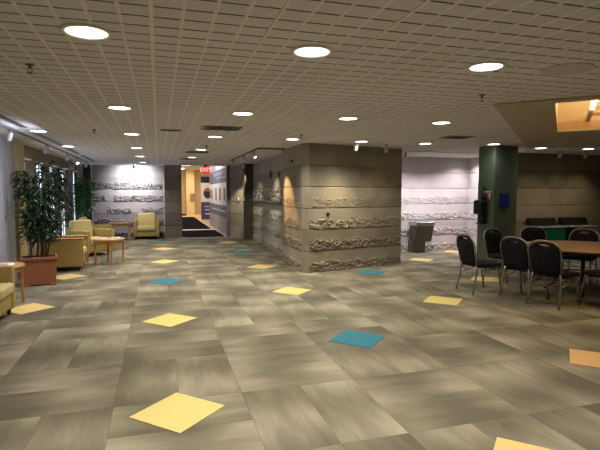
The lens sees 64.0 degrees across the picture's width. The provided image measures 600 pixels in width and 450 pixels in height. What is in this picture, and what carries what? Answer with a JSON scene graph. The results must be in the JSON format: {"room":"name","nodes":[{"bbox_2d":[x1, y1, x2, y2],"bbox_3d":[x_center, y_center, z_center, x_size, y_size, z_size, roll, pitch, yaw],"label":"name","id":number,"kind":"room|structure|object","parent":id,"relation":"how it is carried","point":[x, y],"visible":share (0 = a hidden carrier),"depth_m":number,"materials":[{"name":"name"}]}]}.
{"room":"building lobby","nodes":[
{"label":"building lobby","id":0,"kind":"room"},
{"bbox_2d":[24,145,74,254],"bbox_3d":[-4.743,-0.122,6.168,0.320,2.650,22.500,-1,4,-16],"label":"wall","id":1,"kind":"structure","parent":0,"point":[36,155],"depth_m":11.32,"materials":[{"name":"beige paint"}]},
{"bbox_2d":[12,139,27,278],"bbox_3d":[-5.365,-0.297,9.127,0.160,2.600,0.500,-1,4,-16],"label":"trim","id":2,"kind":"structure","parent":1,"relation":"attached to","point":[17,145],"depth_m":8.96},
{"bbox_2d":[24,157,31,254],"bbox_3d":[-5.586,-0.358,9.768,0.160,1.995,0.660,-1,4,-16],"label":"window","id":3,"kind":"structure","parent":1,"relation":"in","point":[25,158],"depth_m":9.97,"materials":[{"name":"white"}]},
{"bbox_2d":[35,161,47,223],"bbox_3d":[-6.001,-0.454,11.175,0.160,1.995,0.660,-1,4,-16],"label":"window","id":4,"kind":"structure","parent":1,"relation":"in","point":[40,163],"depth_m":11.10,"materials":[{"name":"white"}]},
{"bbox_2d":[48,165,58,231],"bbox_3d":[-6.391,-0.543,12.496,0.160,1.995,0.660,-1,4,-16],"label":"window","id":5,"kind":"structure","parent":1,"relation":"in","point":[48,165],"depth_m":12.42,"materials":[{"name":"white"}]},
{"bbox_2d":[60,168,68,234],"bbox_3d":[-6.786,-0.634,13.836,0.160,1.995,0.660,-1,4,-16],"label":"window","id":6,"kind":"structure","parent":1,"relation":"in","point":[63,222],"depth_m":13.87,"materials":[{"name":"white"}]},
{"bbox_2d":[66,160,81,227],"bbox_3d":[-7.356,-0.742,15.698,0.060,2.600,2.500,-1,4,-16],"label":"trim","id":7,"kind":"structure","parent":1,"relation":"attached to","point":[68,163],"depth_m":14.85,"materials":[{"name":"grey paint"}]},
{"bbox_2d":[72,171,78,219],"bbox_3d":[-7.308,-0.753,15.607,0.160,1.995,0.660,-1,4,-16],"label":"window","id":8,"kind":"structure","parent":1,"relation":"in","point":[73,172],"depth_m":15.73,"materials":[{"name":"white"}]},
{"bbox_2d":[83,164,93,221],"bbox_3d":[-7.533,-0.830,16.988,0.450,2.600,0.120,-1,4,-16],"label":"wall","id":9,"kind":"structure","parent":0,"point":[86,170],"depth_m":16.89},
{"bbox_2d":[93,165,164,236],"bbox_3d":[-6.146,-0.852,17.323,2.600,2.600,0.188,-1,4,-16],"label":"wall","id":10,"kind":"structure","parent":0,"point":[124,192],"depth_m":17.31,"materials":[{"name":"stone"}]},
{"bbox_2d":[80,164,164,236],"bbox_3d":[-6.325,-0.847,17.240,2.810,2.600,0.063,-1,4,-16],"label":"trim","id":11,"kind":"structure","parent":10,"relation":"attached to","point":[81,165],"depth_m":16.96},
{"bbox_2d":[164,165,181,237],"bbox_3d":[-4.628,-0.865,17.513,0.580,2.600,0.750,-1,4,-16],"label":"wall pillar","id":12,"kind":"structure","parent":0,"point":[172,173],"depth_m":17.15,"materials":[{"name":"stone"}]},
{"bbox_2d":[181,170,208,213],"bbox_3d":[-5.304,-1.967,27.870,4.400,3.400,19.600,-1,4,-16],"label":"wall","id":13,"kind":"structure","parent":0,"point":[190,179],"depth_m":36.86,"materials":[{"name":"beige paint"}]},
{"bbox_2d":[190,193,194,200],"bbox_3d":[-8.054,-2.091,35.983,0.340,0.550,0.100,-1,4,-16],"label":"wall box","id":14,"kind":"object","parent":13,"relation":"attached to","point":[192,195],"visible":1,"depth_m":35.93,"materials":[{"name":"beige plastic"}]},
{"bbox_2d":[209,165,229,236],"bbox_3d":[-3.502,-1.067,20.491,0.105,2.600,6.300,-1,4,-16],"label":"wall","id":15,"kind":"structure","parent":0,"point":[219,185],"depth_m":19.30,"materials":[{"name":"white paint"}]},
{"bbox_2d":[210,154,281,255],"bbox_3d":[-3.272,-1.740,24.515,2.600,3.400,27.200,-1,4,-16],"label":"wall","id":16,"kind":"structure","parent":0,"point":[267,217],"depth_m":14.94,"materials":[{"name":"stone"}]},
{"bbox_2d":[243,164,253,239],"bbox_3d":[-1.767,-0.804,16.611,0.320,2.600,0.340,-1,4,-16],"label":"trim","id":17,"kind":"structure","parent":16,"relation":"attached to","point":[248,170],"depth_m":16.45,"materials":[{"name":"black paint"}]},
{"bbox_2d":[250,188,281,202],"bbox_3d":[-1.007,-0.876,13.955,0.140,0.383,4.600,-1,4,-15],"label":"relief","id":18,"kind":"object","parent":16,"relation":"attached to","point":[277,189],"visible":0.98,"depth_m":13.54,"materials":[{"name":"stone"}]},
{"bbox_2d":[250,199,281,202],"bbox_3d":[-1.007,-0.700,13.967,0.140,0.030,4.600,-1,4,-15],"label":"shelf","id":19,"kind":"object","parent":18,"relation":"attached to","point":[250,199],"depth_m":13.38,"materials":[{"name":"grey stone"}]},
{"bbox_2d":[0,213,599,449],"bbox_3d":[0.119,0.431,18.348,16.450,0.100,43.000,-1,4,-16],"label":"floor","id":20,"kind":"structure","parent":0,"point":[488,366],"depth_m":4.75,"materials":[{"name":"carpet"}]},
{"bbox_2d":[0,265,15,315],"bbox_3d":[-4.061,0.771,5.938,0.795,0.898,0.800,-1,4,-16],"label":"armchair","id":21,"kind":"object","parent":20,"relation":"on","point":[7,274],"visible":1,"depth_m":6.27,"materials":[{"name":"fabric"}]},
{"bbox_2d":[0,282,13,300],"bbox_3d":[-3.958,0.843,5.973,0.580,0.150,0.550,-1,4,-16],"label":"seat cushion","id":22,"kind":"object","parent":21,"relation":"on","point":[6,288],"depth_m":6.06,"materials":[{"name":"yellow fabric"}]},
{"bbox_2d":[0,135,17,280],"bbox_3d":[-5.125,-0.238,8.251,0.125,2.600,1.320,-1,4,-16],"label":"wall pier","id":23,"kind":"object","parent":20,"relation":"on","point":[8,250],"visible":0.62,"depth_m":8.43,"materials":[{"name":"paint"}]},
{"bbox_2d":[0,262,24,301],"bbox_3d":[-4.347,0.865,6.947,0.660,0.575,0.660,-2,5,-31],"label":"side table","id":24,"kind":"object","parent":20,"relation":"on","point":[18,267],"visible":0.56,"depth_m":7.07,"materials":[{"name":"brown wood"}]},
{"bbox_2d":[0,263,14,265],"bbox_3d":[-4.230,0.572,6.919,0.200,0.012,0.280,-3,5,-33],"label":"magazine","id":25,"kind":"object","parent":24,"relation":"on","point":[1,264],"visible":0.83,"depth_m":6.90,"materials":[{"name":"paper"}]},
{"bbox_2d":[11,303,53,313],"bbox_3d":[-3.803,1.166,6.710,0.486,0.004,0.486,2,4,29],"label":"tile","id":26,"kind":"structure","parent":20,"relation":"on","point":[32,307],"depth_m":6.70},
{"bbox_2d":[9,161,72,286],"bbox_3d":[-4.537,-0.038,8.470,0.922,2.171,0.756,-1,4,-9],"label":"potted ficus","id":27,"kind":"object","parent":20,"relation":"on","point":[41,269],"visible":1,"depth_m":8.35,"materials":[{"name":"plant"}]},
{"bbox_2d":[35,228,88,270],"bbox_3d":[-5.028,0.486,10.147,0.920,0.898,0.840,-1,4,-16],"label":"armchair","id":28,"kind":"object","parent":20,"relation":"on","point":[72,251],"visible":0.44,"depth_m":9.83,"materials":[{"name":"fabric"}]},
{"bbox_2d":[56,274,84,279],"bbox_3d":[-4.487,0.995,9.244,0.486,0.004,0.486,2,4,29],"label":"floor","id":29,"kind":"structure","parent":20,"relation":"on","point":[66,276],"depth_m":9.25,"materials":[{"name":"yellow carpet"}]},
{"bbox_2d":[72,177,97,217],"bbox_3d":[-6.673,-0.443,14.933,0.819,2.106,0.785,-1,4,-14],"label":"potted ficus","id":30,"kind":"object","parent":20,"relation":"on","point":[82,196],"visible":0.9,"depth_m":14.81,"materials":[{"name":"plant"}]},
{"bbox_2d":[65,219,114,254],"bbox_3d":[-5.477,0.326,12.524,0.875,0.898,0.880,2,4,27],"label":"armchair","id":31,"kind":"object","parent":20,"relation":"on","point":[76,227],"visible":0.52,"depth_m":12.51,"materials":[{"name":"fabric"}]},
{"bbox_2d":[91,236,102,244],"bbox_3d":[-5.381,0.403,12.481,0.660,0.150,0.630,2,4,27],"label":"seat cushion","id":32,"kind":"object","parent":31,"relation":"on","point":[92,237],"depth_m":12.38,"materials":[{"name":"gold fabric"}]},
{"bbox_2d":[79,217,111,228],"bbox_3d":[-6.044,0.211,14.217,0.855,0.898,0.800,-1,4,-16],"label":"armchair","id":33,"kind":"object","parent":20,"relation":"on","point":[103,226],"visible":0.18,"depth_m":14.02,"materials":[{"name":"fabric"}]},
{"bbox_2d":[93,237,124,264],"bbox_3d":[-4.353,0.594,10.959,0.690,0.575,0.690,-2,4,-28],"label":"side table","id":34,"kind":"object","parent":20,"relation":"on","point":[109,240],"visible":0.93,"depth_m":10.79,"materials":[{"name":"brown wood"}]},
{"bbox_2d":[108,222,129,239],"bbox_3d":[-6.278,0.204,16.707,0.680,0.575,0.680,-1,4,-16],"label":"side table","id":35,"kind":"object","parent":20,"relation":"on","point":[111,223],"visible":0.76,"depth_m":16.46,"materials":[{"name":"brown wood"}]},
{"bbox_2d":[133,213,159,239],"bbox_3d":[-5.411,0.027,16.938,0.860,0.898,0.835,-1,4,-16],"label":"armchair","id":36,"kind":"object","parent":20,"relation":"on","point":[146,224],"visible":1,"depth_m":16.67,"materials":[{"name":"fabric"}]},
{"bbox_2d":[137,225,155,230],"bbox_3d":[-5.381,0.108,16.840,0.610,0.150,0.620,-1,4,-16],"label":"seat cushion","id":37,"kind":"object","parent":36,"relation":"on","point":[139,227],"depth_m":16.57,"materials":[{"name":"yellow fabric"}]},
{"bbox_2d":[152,259,176,263],"bbox_3d":[-3.181,0.857,11.281,0.486,0.004,0.486,2,4,29],"label":"floor","id":38,"kind":"structure","parent":20,"relation":"on","point":[164,261],"depth_m":11.26,"materials":[{"name":"yellow carpet"}]},
{"bbox_2d":[155,247,174,249],"bbox_3d":[-3.932,0.684,13.827,0.486,0.004,0.486,2,4,29],"label":"tile","id":39,"kind":"object","parent":20,"relation":"on","point":[163,248],"depth_m":13.88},
{"bbox_2d":[149,278,184,284],"bbox_3d":[-2.441,1.027,8.774,0.486,0.004,0.486,2,4,29],"label":"floor","id":40,"kind":"structure","parent":20,"relation":"on","point":[166,281],"depth_m":8.73,"materials":[{"name":"teal carpet"}]},
{"bbox_2d":[142,313,196,326],"bbox_3d":[-1.656,1.207,6.113,0.486,0.004,0.486,2,4,29],"label":"tile","id":41,"kind":"structure","parent":20,"relation":"on","point":[169,320],"depth_m":6.10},
{"bbox_2d":[129,392,224,433],"bbox_3d":[-0.902,1.380,3.557,0.486,0.004,0.486,2,4,29],"label":"tile","id":42,"kind":"structure","parent":20,"relation":"on","point":[178,412],"depth_m":3.53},
{"bbox_2d":[182,217,210,228],"bbox_3d":[-6.179,-0.173,26.427,1.400,0.013,10.900,-1,4,-16],"label":"floor mat","id":43,"kind":"object","parent":20,"relation":"on","point":[187,222],"visible":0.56,"depth_m":24.14,"materials":[{"name":"black carpet"}]},
{"bbox_2d":[182,230,224,237],"bbox_3d":[-3.936,0.330,19.000,1.500,0.013,3.250,-1,4,-16],"label":"floor mat","id":44,"kind":"object","parent":20,"relation":"on","point":[185,233],"visible":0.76,"depth_m":18.84,"materials":[{"name":"black carpet"}]},
{"bbox_2d":[201,177,209,218],"bbox_3d":[-5.666,-1.636,29.052,0.640,2.580,0.055,-1,4,-16],"label":"banner stand","id":45,"kind":"object","parent":20,"relation":"on","point":[205,190],"visible":0.72,"depth_m":29.02,"materials":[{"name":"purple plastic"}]},
{"bbox_2d":[231,250,254,252],"bbox_3d":[-1.579,0.734,13.093,0.486,0.004,0.486,2,4,29],"label":"tile","id":46,"kind":"object","parent":20,"relation":"on","point":[239,251],"depth_m":13.17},
{"bbox_2d":[247,264,274,268],"bbox_3d":[-0.842,0.910,10.491,0.486,0.004,0.486,2,4,29],"label":"floor","id":47,"kind":"structure","parent":20,"relation":"on","point":[259,266],"depth_m":10.50,"materials":[{"name":"carpet"}]},
{"bbox_2d":[273,287,311,294],"bbox_3d":[-0.134,1.085,7.912,0.486,0.004,0.486,2,4,29],"label":"tile","id":48,"kind":"structure","parent":20,"relation":"on","point":[286,290],"depth_m":7.93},
{"bbox_2d":[329,330,384,347],"bbox_3d":[0.638,1.260,5.330,0.486,0.004,0.486,2,4,29],"label":"floor","id":49,"kind":"structure","parent":20,"relation":"on","point":[368,340],"depth_m":5.32,"materials":[{"name":"teal carpet"}]},
{"bbox_2d":[357,269,386,274],"bbox_3d":[1.455,0.959,9.772,0.486,0.004,0.486,2,4,29],"label":"floor","id":50,"kind":"structure","parent":20,"relation":"on","point":[374,272],"depth_m":9.71,"materials":[{"name":"teal carpet"}]},
{"bbox_2d":[408,219,434,252],"bbox_3d":[3.271,0.285,12.947,0.560,0.921,0.460,-1,4,-16],"label":"fountain","id":51,"kind":"object","parent":20,"relation":"on","point":[421,232],"visible":1,"depth_m":12.89,"materials":[{"name":"metal"}]},
{"bbox_2d":[408,221,434,225],"bbox_3d":[3.271,-0.041,12.925,0.560,0.105,0.460,-1,4,-16],"label":"basin","id":52,"kind":"object","parent":51,"relation":"in","point":[412,223],"depth_m":12.74,"materials":[{"name":"metal"}]},
{"bbox_2d":[410,258,432,261],"bbox_3d":[2.924,0.837,11.576,0.486,0.004,0.486,2,4,29],"label":"floor","id":53,"kind":"structure","parent":20,"relation":"on","point":[412,259],"depth_m":11.60,"materials":[{"name":"yellow carpet"}]},
{"bbox_2d":[423,296,461,305],"bbox_3d":[2.148,1.133,7.209,0.486,0.004,0.486,2,4,29],"label":"tile","id":54,"kind":"structure","parent":20,"relation":"on","point":[431,299],"depth_m":7.20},
{"bbox_2d":[444,250,457,252],"bbox_3d":[4.230,0.730,13.156,0.486,0.004,0.486,2,4,29],"label":"floor","id":55,"kind":"structure","parent":20,"relation":"on","point":[450,251],"depth_m":13.17,"materials":[{"name":"carpet"}]},
{"bbox_2d":[455,233,502,294],"bbox_3d":[2.921,0.609,7.862,0.588,0.961,0.511,-1,4,-14],"label":"banquet chair","id":56,"kind":"object","parent":20,"relation":"on","point":[466,247],"visible":0.99,"depth_m":7.72,"materials":[{"name":"fabric"}]},
{"bbox_2d":[471,276,500,281],"bbox_3d":[3.480,1.012,8.983,0.486,0.004,0.486,2,4,29],"label":"floor","id":57,"kind":"structure","parent":20,"relation":"on","point":[479,278],"depth_m":8.93,"materials":[{"name":"carpet"}]},
{"bbox_2d":[483,228,525,283],"bbox_3d":[3.738,0.545,8.802,0.511,0.961,0.588,-2,4,-28],"label":"banquet chair","id":58,"kind":"object","parent":20,"relation":"on","point":[491,240],"visible":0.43,"depth_m":8.90,"materials":[{"name":"fabric"}]},
{"bbox_2d":[494,437,552,449],"bbox_3d":[1.401,1.428,2.850,0.486,0.004,0.486,2,4,29],"label":"tile","id":59,"kind":"structure","parent":20,"relation":"on","point":[501,443],"depth_m":3.06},
{"bbox_2d":[499,236,549,301],"bbox_3d":[3.461,0.640,7.411,0.588,0.961,0.511,-2,4,-29],"label":"banquet chair","id":60,"kind":"object","parent":20,"relation":"on","point":[514,254],"visible":0.76,"depth_m":7.29,"materials":[{"name":"fabric"}]},
{"bbox_2d":[519,226,546,273],"bbox_3d":[4.612,0.511,9.318,0.511,0.961,0.588,0,4,6],"label":"banquet chair","id":61,"kind":"object","parent":20,"relation":"on","point":[526,234],"visible":0.26,"depth_m":9.50,"materials":[{"name":"fabric"}]},
{"bbox_2d":[526,218,566,240],"bbox_3d":[6.139,0.306,11.987,0.820,0.950,0.480,-1,4,-16],"label":"recycling bin","id":62,"kind":"object","parent":20,"relation":"on","point":[554,232],"visible":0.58,"depth_m":11.86,"materials":[{"name":"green plastic"}]},
{"bbox_2d":[526,218,556,225],"bbox_3d":[6.096,-0.080,12.105,0.800,0.195,0.180,-1,4,-16],"label":"hood","id":63,"kind":"object","parent":62,"relation":"attached to","point":[529,221],"depth_m":12.05,"materials":[{"name":"black plastic"}]},
{"bbox_2d":[526,240,579,309],"bbox_3d":[3.643,0.674,6.902,0.588,0.961,0.511,-2,5,-32],"label":"banquet chair","id":64,"kind":"object","parent":20,"relation":"on","point":[546,261],"visible":1,"depth_m":6.76,"materials":[{"name":"fabric"}]},
{"bbox_2d":[527,240,599,297],"bbox_3d":[4.614,0.717,7.835,1.848,0.753,1.848,-1,4,-16],"label":"round table","id":65,"kind":"object","parent":20,"relation":"on","point":[583,249],"visible":0.6,"depth_m":7.59,"materials":[{"name":"laminate"}]},
{"bbox_2d":[558,217,598,240],"bbox_3d":[7.098,0.287,12.269,0.820,0.950,0.480,-1,4,-16],"label":"recycling bin","id":66,"kind":"object","parent":20,"relation":"on","point":[572,223],"visible":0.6,"depth_m":12.23,"materials":[{"name":"black plastic"}]},
{"bbox_2d":[558,217,587,224],"bbox_3d":[7.056,-0.100,12.387,0.800,0.195,0.180,-1,4,-16],"label":"hood","id":67,"kind":"object","parent":66,"relation":"attached to","point":[561,220],"depth_m":12.33,"materials":[{"name":"black plastic"}]},
{"bbox_2d":[559,228,599,284],"bbox_3d":[5.076,0.552,8.705,0.511,0.961,0.588,4,5,43],"label":"banquet chair","id":68,"kind":"object","parent":20,"relation":"on","point":[574,235],"visible":0.62,"depth_m":8.74,"materials":[{"name":"fabric"}]},
{"bbox_2d":[569,349,599,367],"bbox_3d":[2.893,1.306,4.651,0.486,0.004,0.486,2,4,29],"label":"tile","id":69,"kind":"structure","parent":20,"relation":"on","point":[579,357],"depth_m":4.68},
{"bbox_2d":[579,269,599,301],"bbox_3d":[4.400,0.680,6.814,0.511,0.961,0.588,-1,4,-10],"label":"banquet chair","id":70,"kind":"object","parent":20,"relation":"on","point":[595,273],"visible":0.98,"depth_m":6.94,"materials":[{"name":"metal"}]},
{"bbox_2d":[0,0,599,170],"bbox_3d":[0.304,-2.575,17.729,16.490,0.818,42.100,-1,4,-16],"label":"ceiling","id":71,"kind":"structure","parent":0,"point":[201,46],"depth_m":4.10,"materials":[{"name":"tile"}]},
{"bbox_2d":[0,114,27,127],"bbox_3d":[-3.705,-1.366,5.710,0.100,0.008,3.200,-1,4,-16],"label":"ceiling vent","id":72,"kind":"object","parent":71,"relation":"in","point":[1,115],"visible":1,"depth_m":6.60,"materials":[{"name":"black plastic"}]},
{"bbox_2d":[25,63,34,73],"bbox_3d":[-2.078,-1.200,3.694,0.070,0.068,0.070,-1,4,-16],"label":"sprinkler","id":73,"kind":"object","parent":71,"relation":"attached to","point":[29,65],"visible":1,"depth_m":3.69,"materials":[{"name":"metal"}]},
{"bbox_2d":[28,130,48,132],"bbox_3d":[-4.156,-1.493,7.627,0.300,0.014,0.300,-1,4,-16],"label":"recessed light","id":74,"kind":"object","parent":71,"relation":"in","point":[38,131],"visible":1,"depth_m":7.64,"materials":[{"name":"white"}]},
{"bbox_2d":[0,123,88,162],"bbox_3d":[-5.211,-1.644,10.001,0.040,0.030,11.300,-1,4,-16],"label":"track","id":75,"kind":"object","parent":71,"relation":"attached to","point":[1,125],"visible":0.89,"depth_m":8.80,"materials":[{"name":"metal"}]},
{"bbox_2d":[6,129,12,140],"bbox_3d":[-4.409,-1.359,7.279,0.133,0.172,0.080,3,5,40],"label":"track spotlight","id":76,"kind":"object","parent":75,"relation":"attached to","point":[9,134],"visible":1,"depth_m":7.26,"materials":[{"name":"metal"}]},
{"bbox_2d":[43,145,48,153],"bbox_3d":[-5.112,-1.521,9.675,0.134,0.172,0.080,2,5,32],"label":"track spotlight","id":77,"kind":"object","parent":75,"relation":"attached to","point":[46,149],"visible":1,"depth_m":9.65,"materials":[{"name":"metal"}]},
{"bbox_2d":[32,132,63,145],"bbox_3d":[-4.658,-1.585,8.940,0.100,0.008,2.250,-1,4,-16],"label":"ceiling vent","id":78,"kind":"object","parent":71,"relation":"in","point":[38,134],"visible":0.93,"depth_m":8.70,"materials":[{"name":"black plastic"}]},
{"bbox_2d":[59,23,112,40],"bbox_3d":[-1.298,-1.174,2.923,0.300,0.014,0.300,-1,4,-16],"label":"recessed light","id":79,"kind":"object","parent":71,"relation":"in","point":[84,31],"visible":1,"depth_m":2.90,"materials":[{"name":"white glass"}]},
{"bbox_2d":[106,105,132,110],"bbox_3d":[-2.079,-1.351,5.533,0.300,0.014,0.300,-1,4,-16],"label":"recessed light","id":80,"kind":"object","parent":71,"relation":"in","point":[112,107],"visible":1,"depth_m":5.50,"materials":[{"name":"white glass"}]},
{"bbox_2d":[122,133,140,135],"bbox_3d":[-2.813,-1.519,8.021,0.300,0.014,0.300,-1,4,-16],"label":"recessed light","id":81,"kind":"object","parent":71,"relation":"in","point":[133,134],"visible":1,"depth_m":8.02,"materials":[{"name":"white"}]},
{"bbox_2d":[160,129,181,131],"bbox_3d":[-2.026,-1.485,7.545,0.320,0.014,0.180,-1,4,-16],"label":"ceiling vent","id":82,"kind":"object","parent":71,"relation":"in","point":[161,129],"visible":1,"depth_m":7.52,"materials":[{"name":"black plastic"}]},
{"bbox_2d":[185,151,208,152],"bbox_3d":[-2.494,-1.762,11.641,0.540,0.014,0.440,-1,4,-16],"label":"ceiling vent","id":83,"kind":"object","parent":71,"relation":"in","point":[186,151],"visible":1,"depth_m":11.62,"materials":[{"name":"black metal"}]},
{"bbox_2d":[200,165,210,172],"bbox_3d":[-3.338,-1.983,17.005,0.382,0.300,0.066,-1,4,-16],"label":"exit sign","id":84,"kind":"object","parent":71,"relation":"hanging from","point":[205,169],"visible":0.99,"depth_m":16.97,"materials":[{"name":"red plastic"}]},
{"bbox_2d":[206,135,223,137],"bbox_3d":[-1.489,-1.546,8.410,0.300,0.014,0.300,-1,4,-16],"label":"recessed light","id":85,"kind":"object","parent":71,"relation":"in","point":[212,136],"visible":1,"depth_m":8.35,"materials":[{"name":"white"}]},
{"bbox_2d":[200,125,242,130],"bbox_3d":[-1.206,-1.469,7.308,0.600,0.014,0.440,-1,4,-16],"label":"ceiling vent","id":86,"kind":"object","parent":71,"relation":"in","point":[222,128],"visible":1,"depth_m":7.28,"materials":[{"name":"black metal"}]},
{"bbox_2d":[231,111,254,115],"bbox_3d":[-0.707,-1.378,5.936,0.300,0.014,0.300,-1,4,-16],"label":"recessed light","id":87,"kind":"object","parent":71,"relation":"in","point":[237,113],"visible":1,"depth_m":5.91,"materials":[{"name":"white glass"}]},
{"bbox_2d":[230,148,284,160],"bbox_3d":[-1.226,-1.811,12.555,0.610,0.034,4.240,-1,4,-16],"label":"track","id":88,"kind":"object","parent":71,"relation":"attached to","point":[251,151],"visible":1,"depth_m":10.64,"materials":[{"name":"metal"}]},
{"bbox_2d":[284,138,300,140],"bbox_3d":[-0.137,-1.573,8.807,0.300,0.014,0.300,-1,4,-16],"label":"recessed light","id":89,"kind":"object","parent":71,"relation":"in","point":[290,139],"visible":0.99,"depth_m":8.80,"materials":[{"name":"white"}]},
{"bbox_2d":[0,0,599,165],"bbox_3d":[3.260,-1.525,8.036,16.336,0.010,21.740,-1,4,-16],"label":"grid","id":90,"kind":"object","parent":71,"relation":"attached to","point":[150,2],"depth_m":4.09,"materials":[{"name":"beige metal"}]},
{"bbox_2d":[290,44,333,58],"bbox_3d":[0.083,-1.202,3.328,0.300,0.014,0.300,-1,4,-16],"label":"recessed light","id":91,"kind":"object","parent":71,"relation":"in","point":[311,51],"visible":1,"depth_m":3.31,"materials":[{"name":"white glass"}]},
{"bbox_2d":[337,116,359,120],"bbox_3d":[0.636,-1.405,6.330,0.300,0.014,0.300,-1,4,-16],"label":"recessed light","id":92,"kind":"object","parent":71,"relation":"in","point":[345,118],"visible":1,"depth_m":6.31,"materials":[{"name":"white glass"}]},
{"bbox_2d":[354,140,368,142],"bbox_3d":[1.178,-1.599,9.193,0.300,0.014,0.300,-1,4,-16],"label":"recessed light","id":93,"kind":"object","parent":71,"relation":"in","point":[359,141],"visible":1,"depth_m":9.15,"materials":[{"name":"white"}]},
{"bbox_2d":[430,121,451,124],"bbox_3d":[1.979,-1.431,6.724,0.300,0.014,0.300,-1,4,-16],"label":"recessed light","id":94,"kind":"object","parent":71,"relation":"in","point":[435,122],"visible":1,"depth_m":6.69,"materials":[{"name":"white glass"}]},
{"bbox_2d":[439,135,476,138],"bbox_3d":[2.780,-1.550,8.499,0.540,0.014,0.380,-1,4,-16],"label":"ceiling vent","id":95,"kind":"object","parent":71,"relation":"in","point":[449,136],"visible":1,"depth_m":8.48,"materials":[{"name":"black metal"}]},
{"bbox_2d":[466,61,506,71],"bbox_3d":[1.445,-1.229,3.728,0.300,0.014,0.300,-1,4,-16],"label":"recessed light","id":96,"kind":"object","parent":71,"relation":"in","point":[487,66],"visible":1,"depth_m":3.71,"materials":[{"name":"white glass"}]},
{"bbox_2d":[541,63,595,74],"bbox_3d":[2.128,-1.236,3.814,0.380,0.008,0.380,-1,4,-16],"label":"ceiling speaker","id":97,"kind":"object","parent":71,"relation":"attached to","point":[569,68],"visible":1,"depth_m":3.80},
{"bbox_2d":[281,143,401,272],"bbox_3d":[0.830,-0.448,11.356,2.554,2.600,3.073,-1,4,-16],"label":"wall","id":98,"kind":"structure","parent":0,"point":[361,190],"depth_m":10.14,"materials":[{"name":"stone"}]},
{"bbox_2d":[476,145,517,268],"bbox_3d":[4.249,-0.380,10.352,0.720,2.600,0.420,-2,4,-28],"label":"column","id":99,"kind":"structure","parent":0,"point":[498,164],"depth_m":10.15,"materials":[{"name":"green paint"}]},
{"bbox_2d":[473,187,486,223],"bbox_3d":[3.815,-0.416,10.164,0.218,0.778,0.220,-2,4,-28],"label":"wall phone","id":100,"kind":"object","parent":99,"relation":"attached to","point":[479,206],"visible":0.98,"depth_m":10.10,"materials":[{"name":"black plastic"}]},
{"bbox_2d":[485,191,491,202],"bbox_3d":[3.935,-0.583,10.012,0.200,0.250,0.040,-2,4,-28],"label":"wall sconce","id":101,"kind":"object","parent":99,"relation":"attached to","point":[488,193],"visible":1,"depth_m":10.00,"materials":[{"name":"white ceramic"}]},
{"bbox_2d":[499,193,508,206],"bbox_3d":[4.314,-0.520,10.126,0.290,0.290,0.019,-2,4,-28],"label":"wall sign","id":102,"kind":"object","parent":99,"relation":"attached to","point":[504,197],"visible":1,"depth_m":10.11,"materials":[{"name":"blue plastic"}]},
{"bbox_2d":[401,153,599,251],"bbox_3d":[5.935,-0.565,13.083,8.220,2.600,1.766,-1,4,-16],"label":"wall","id":103,"kind":"structure","parent":0,"point":[442,191],"depth_m":13.06,"materials":[{"name":"stone"}]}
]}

